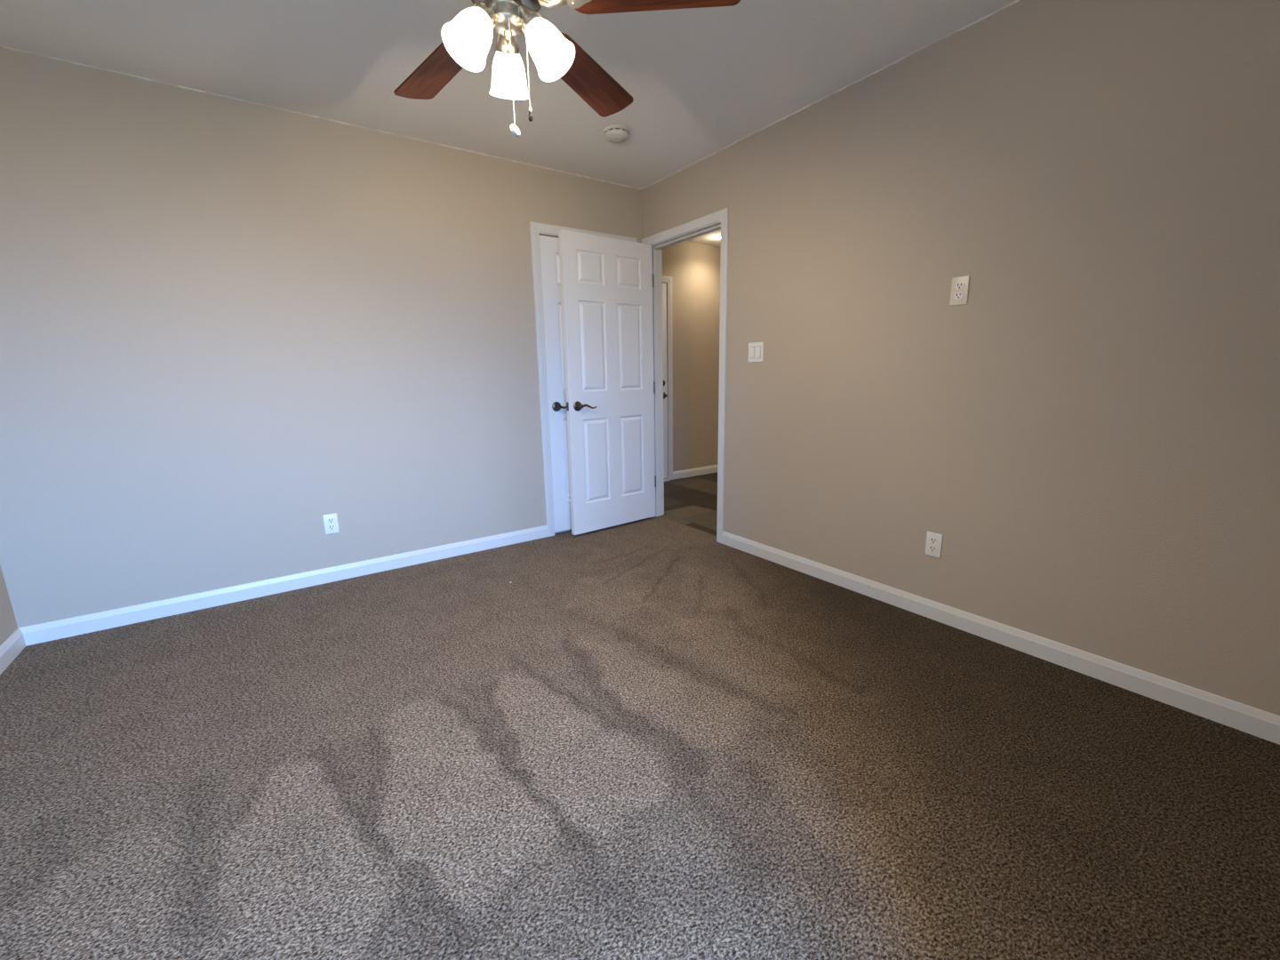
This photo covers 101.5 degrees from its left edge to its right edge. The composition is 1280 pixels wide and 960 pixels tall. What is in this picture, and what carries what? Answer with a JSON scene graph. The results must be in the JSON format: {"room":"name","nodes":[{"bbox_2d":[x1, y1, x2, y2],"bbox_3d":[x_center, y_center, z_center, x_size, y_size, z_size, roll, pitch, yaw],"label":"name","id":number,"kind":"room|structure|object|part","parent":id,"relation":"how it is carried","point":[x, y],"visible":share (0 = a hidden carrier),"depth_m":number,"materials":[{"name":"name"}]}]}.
{"room":"empty bedroom","nodes":[
{"label":"empty bedroom","id":0,"kind":"room"},
{"bbox_2d":[0,565,17,646],"bbox_3d":[-1.350,-0.024,0.004,0.120,2.490,5.120,-9,14,-34],"label":"wall","id":1,"kind":"structure","parent":0,"point":[8,624],"depth_m":2.24,"materials":[{"name":"beige paint"}]},
{"bbox_2d":[0,627,26,674],"bbox_3d":[-1.311,1.087,0.322,0.013,0.086,5.000,-9,14,-34],"label":"baseboard","id":2,"kind":"structure","parent":1,"relation":"attached to","point":[12,647],"depth_m":2.21,"materials":[{"name":"white paint"}]},
{"bbox_2d":[0,46,642,627],"bbox_3d":[-1.405,-0.664,3.105,3.680,2.490,0.120,-9,14,-34],"label":"wall","id":3,"kind":"structure","parent":0,"point":[228,326],"depth_m":2.61,"materials":[{"name":"beige paint"}]},
{"bbox_2d":[18,525,547,645],"bbox_3d":[-1.709,0.532,3.036,2.553,0.086,0.013,-9,14,-34],"label":"baseboard","id":4,"kind":"structure","parent":3,"relation":"attached to","point":[97,621],"depth_m":2.79,"materials":[{"name":"white paint"}]},
{"bbox_2d":[0,45,640,189],"bbox_3d":[-1.391,-1.871,2.804,3.440,0.006,0.004,-9,14,-34],"label":"trim","id":5,"kind":"structure","parent":3,"relation":"attached to","point":[0,45],"depth_m":2.59,"materials":[{"name":"white paint"}]},
{"bbox_2d":[322,512,339,534],"bbox_3d":[-1.747,0.249,2.957,0.069,0.113,0.008,-9,14,-34],"label":"power outlet","id":6,"kind":"object","parent":3,"relation":"attached to","point":[330,521],"visible":1,"depth_m":2.95,"materials":[{"name":"white plastic"}]},
{"bbox_2d":[327,518,334,523],"bbox_3d":[-1.746,0.230,2.951,0.034,0.028,0.003,-9,14,-34],"label":"receptacle","id":7,"kind":"object","parent":6,"relation":"attached to","point":[329,520],"depth_m":2.95,"materials":[{"name":"white plastic"}]},
{"bbox_2d":[328,524,335,529],"bbox_3d":[-1.746,0.268,2.959,0.034,0.028,0.003,-9,14,-34],"label":"receptacle","id":8,"kind":"object","parent":6,"relation":"attached to","point":[330,526],"depth_m":2.96,"materials":[{"name":"white plastic"}]},
{"bbox_2d":[539,234,571,532],"bbox_3d":[-0.345,-0.649,3.786,0.697,2.017,0.096,-9,14,-34],"label":"door","id":9,"kind":"structure","parent":3,"relation":"in","point":[548,245],"depth_m":3.62,"materials":[{"name":"white paint"}]},
{"bbox_2d":[529,221,636,536],"bbox_3d":[-0.361,-0.679,3.802,0.826,2.102,0.070,-9,14,-34],"label":"trim","id":10,"kind":"structure","parent":3,"relation":"attached to","point":[537,228],"depth_m":3.53,"materials":[{"name":"white paint"}]},
{"bbox_2d":[558,229,655,535],"bbox_3d":[-0.201,-0.654,3.762,0.772,2.027,0.157,-10,15,-38],"label":"door","id":11,"kind":"structure","parent":3,"relation":"in","point":[607,283],"depth_m":3.72,"materials":[{"name":"white paint"}]},
{"bbox_3d":[-0.349,-0.505,3.581,0.125,0.035,0.017,-10,15,-38],"label":"lever","id":12,"kind":"part","parent":11,"relation":"part of","materials":[{"name":"black metal"}]},
{"bbox_2d":[0,0,1016,247],"bbox_3d":[0.860,-1.798,1.950,6.380,0.120,6.250,-9,14,-34],"label":"ceiling","id":13,"kind":"structure","parent":0,"point":[700,82],"depth_m":2.18,"materials":[{"name":"white paint"}]},
{"bbox_2d":[393,0,740,136],"bbox_3d":[-0.407,-1.293,1.468,1.250,0.629,1.255,-9,14,-34],"label":"ceiling fan","id":14,"kind":"object","parent":13,"relation":"hanging from","point":[467,39],"visible":1,"depth_m":1.48,"materials":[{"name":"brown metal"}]},
{"bbox_3d":[-0.669,-1.377,1.748,0.482,0.006,0.147,8,26,44],"label":"blade","id":15,"kind":"part","parent":14,"relation":"part of","materials":[{"name":"brown wood"}]},
{"bbox_3d":[-0.448,-1.199,1.402,0.122,0.113,0.122,10,-18,42],"label":"lamp shade","id":16,"kind":"part","parent":14,"relation":"part of","materials":[{"name":"white glass"}]},
{"bbox_3d":[-0.441,-1.215,1.407,0.052,0.073,0.052,10,-18,42],"label":"bulb","id":17,"kind":"part","parent":14,"relation":"part of","materials":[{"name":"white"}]},
{"bbox_3d":[-0.398,-1.238,1.587,0.122,0.113,0.122,-4,46,-13],"label":"lamp shade","id":18,"kind":"part","parent":14,"relation":"part of","materials":[{"name":"white glass"}]},
{"bbox_3d":[-0.358,-1.141,1.456,0.004,0.272,0.004,6,14,32],"label":"pull chain","id":19,"kind":"part","parent":14,"relation":"part of","materials":[{"name":"silver metal"}]},
{"bbox_3d":[-0.320,-1.182,1.489,0.004,0.218,0.004,-4,12,-12],"label":"pull chain","id":20,"kind":"part","parent":14,"relation":"part of","materials":[{"name":"silver metal"}]},
{"bbox_3d":[-0.274,-1.228,1.455,0.052,0.073,0.052,-33,2,18],"label":"bulb","id":21,"kind":"part","parent":14,"relation":"part of","materials":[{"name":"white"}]},
{"bbox_3d":[-0.264,-1.213,1.455,0.122,0.113,0.122,-33,2,18],"label":"lamp shade","id":22,"kind":"part","parent":14,"relation":"part of","materials":[{"name":"white glass"}]},
{"bbox_3d":[-0.186,-1.401,1.823,0.147,0.006,0.482,-8,5,28],"label":"blade","id":23,"kind":"part","parent":14,"relation":"part of","materials":[{"name":"brown wood"}]},
{"bbox_3d":[0.037,-1.317,1.396,0.482,0.006,0.147,3,1,8],"label":"blade","id":24,"kind":"part","parent":14,"relation":"part of","materials":[{"name":"brown wood"}]},
{"bbox_2d":[603,124,629,143],"bbox_3d":[-0.128,-1.882,2.851,0.136,0.046,0.136,-9,14,-34],"label":"smoke detector","id":25,"kind":"object","parent":13,"relation":"attached to","point":[615,133],"visible":1,"depth_m":2.81,"materials":[{"name":"grey plastic"}]},
{"bbox_2d":[554,472,717,535],"bbox_3d":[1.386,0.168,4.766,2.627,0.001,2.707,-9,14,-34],"label":"floor","id":26,"kind":"structure","parent":0,"point":[707,522],"depth_m":4.71,"materials":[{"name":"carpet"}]},
{"bbox_2d":[0,516,1279,959],"bbox_3d":[0.121,0.900,1.314,3.515,0.001,5.000,-9,14,-34],"label":"floor","id":27,"kind":"structure","parent":0,"point":[660,739],"depth_m":1.49,"materials":[{"name":"carpet"}]},
{"bbox_2d":[661,240,720,479],"bbox_3d":[0.620,-1.237,5.707,2.700,2.490,0.120,-9,14,-34],"label":"wall","id":28,"kind":"structure","parent":0,"point":[693,268],"depth_m":5.59,"materials":[{"name":"beige paint"}]},
{"bbox_2d":[662,282,669,481],"bbox_3d":[-0.034,-0.925,5.183,0.822,2.020,0.062,-9,14,-34],"label":"door","id":29,"kind":"structure","parent":28,"relation":"in","point":[664,284],"depth_m":5.40,"materials":[{"name":"white paint"}]},
{"bbox_2d":[662,276,672,479],"bbox_3d":[-0.048,-0.960,5.196,0.947,2.077,0.016,-9,14,-34],"label":"trim","id":30,"kind":"structure","parent":28,"relation":"attached to","point":[665,279],"depth_m":5.43,"materials":[{"name":"white paint"}]},
{"bbox_2d":[672,464,717,479],"bbox_3d":[1.019,-0.153,6.121,1.625,0.086,0.013,-9,14,-34],"label":"baseboard","id":31,"kind":"structure","parent":28,"relation":"attached to","point":[698,471],"depth_m":5.83,"materials":[{"name":"white paint"}]},
{"bbox_2d":[641,0,1279,715],"bbox_3d":[1.081,-0.617,2.668,0.120,2.490,3.460,-9,14,-34],"label":"wall","id":32,"kind":"structure","parent":0,"point":[1090,439],"depth_m":1.96,"materials":[{"name":"beige paint"}]},
{"bbox_2d":[641,207,728,543],"bbox_3d":[0.344,-0.676,3.727,0.151,2.102,0.884,-9,14,-34],"label":"trim","id":33,"kind":"structure","parent":32,"relation":"attached to","point":[719,220],"depth_m":3.54,"materials":[{"name":"white paint"}]},
{"bbox_2d":[748,342,763,362],"bbox_3d":[0.684,-0.756,3.095,0.013,0.114,0.117,-9,14,-34],"label":"light switch","id":34,"kind":"object","parent":32,"relation":"attached to","point":[756,349],"visible":1,"depth_m":3.09,"materials":[{"name":"white plastic"}]},
{"bbox_2d":[641,0,1020,189],"bbox_3d":[1.009,-1.825,2.382,0.004,0.006,3.460,-9,14,-34],"label":"trim","id":35,"kind":"structure","parent":32,"relation":"attached to","point":[1017,1],"depth_m":2.41,"materials":[{"name":"white paint"}]},
{"bbox_2d":[924,531,942,558],"bbox_3d":[1.341,0.296,2.388,0.008,0.113,0.069,-9,14,-34],"label":"power outlet","id":36,"kind":"object","parent":32,"relation":"attached to","point":[933,540],"visible":1,"depth_m":2.38,"materials":[{"name":"white plastic"}]},
{"bbox_2d":[928,545,936,552],"bbox_3d":[1.339,0.316,2.390,0.003,0.028,0.034,-9,14,-34],"label":"receptacle","id":37,"kind":"object","parent":36,"relation":"attached to","point":[932,548],"depth_m":2.39,"materials":[{"name":"white plastic"}]},
{"bbox_2d":[929,537,937,543],"bbox_3d":[1.339,0.277,2.382,0.003,0.028,0.034,-9,14,-34],"label":"receptacle","id":38,"kind":"object","parent":36,"relation":"attached to","point":[932,540],"depth_m":2.38,"materials":[{"name":"white plastic"}]},
{"bbox_2d":[949,275,969,305],"bbox_3d":[1.323,-0.783,2.163,0.008,0.113,0.069,-9,14,-34],"label":"power outlet","id":39,"kind":"object","parent":32,"relation":"attached to","point":[960,284],"visible":1,"depth_m":2.16,"materials":[{"name":"beige plastic"}]},
{"bbox_2d":[953,291,963,299],"bbox_3d":[1.321,-0.763,2.166,0.003,0.028,0.034,-9,14,-34],"label":"receptacle","id":40,"kind":"object","parent":39,"relation":"attached to","point":[957,295],"depth_m":2.16,"materials":[{"name":"white plastic"}]},
{"bbox_2d":[955,281,964,289],"bbox_3d":[1.320,-0.802,2.158,0.003,0.028,0.034,-9,14,-34],"label":"receptacle","id":41,"kind":"object","parent":39,"relation":"attached to","point":[959,285],"depth_m":2.16,"materials":[{"name":"white plastic"}]},
{"bbox_2d":[721,531,1279,744],"bbox_3d":[1.302,0.589,2.509,0.013,0.086,2.574,-9,14,-34],"label":"baseboard","id":42,"kind":"structure","parent":32,"relation":"attached to","point":[1248,719],"depth_m":2.06,"materials":[{"name":"white paint"}]}
]}

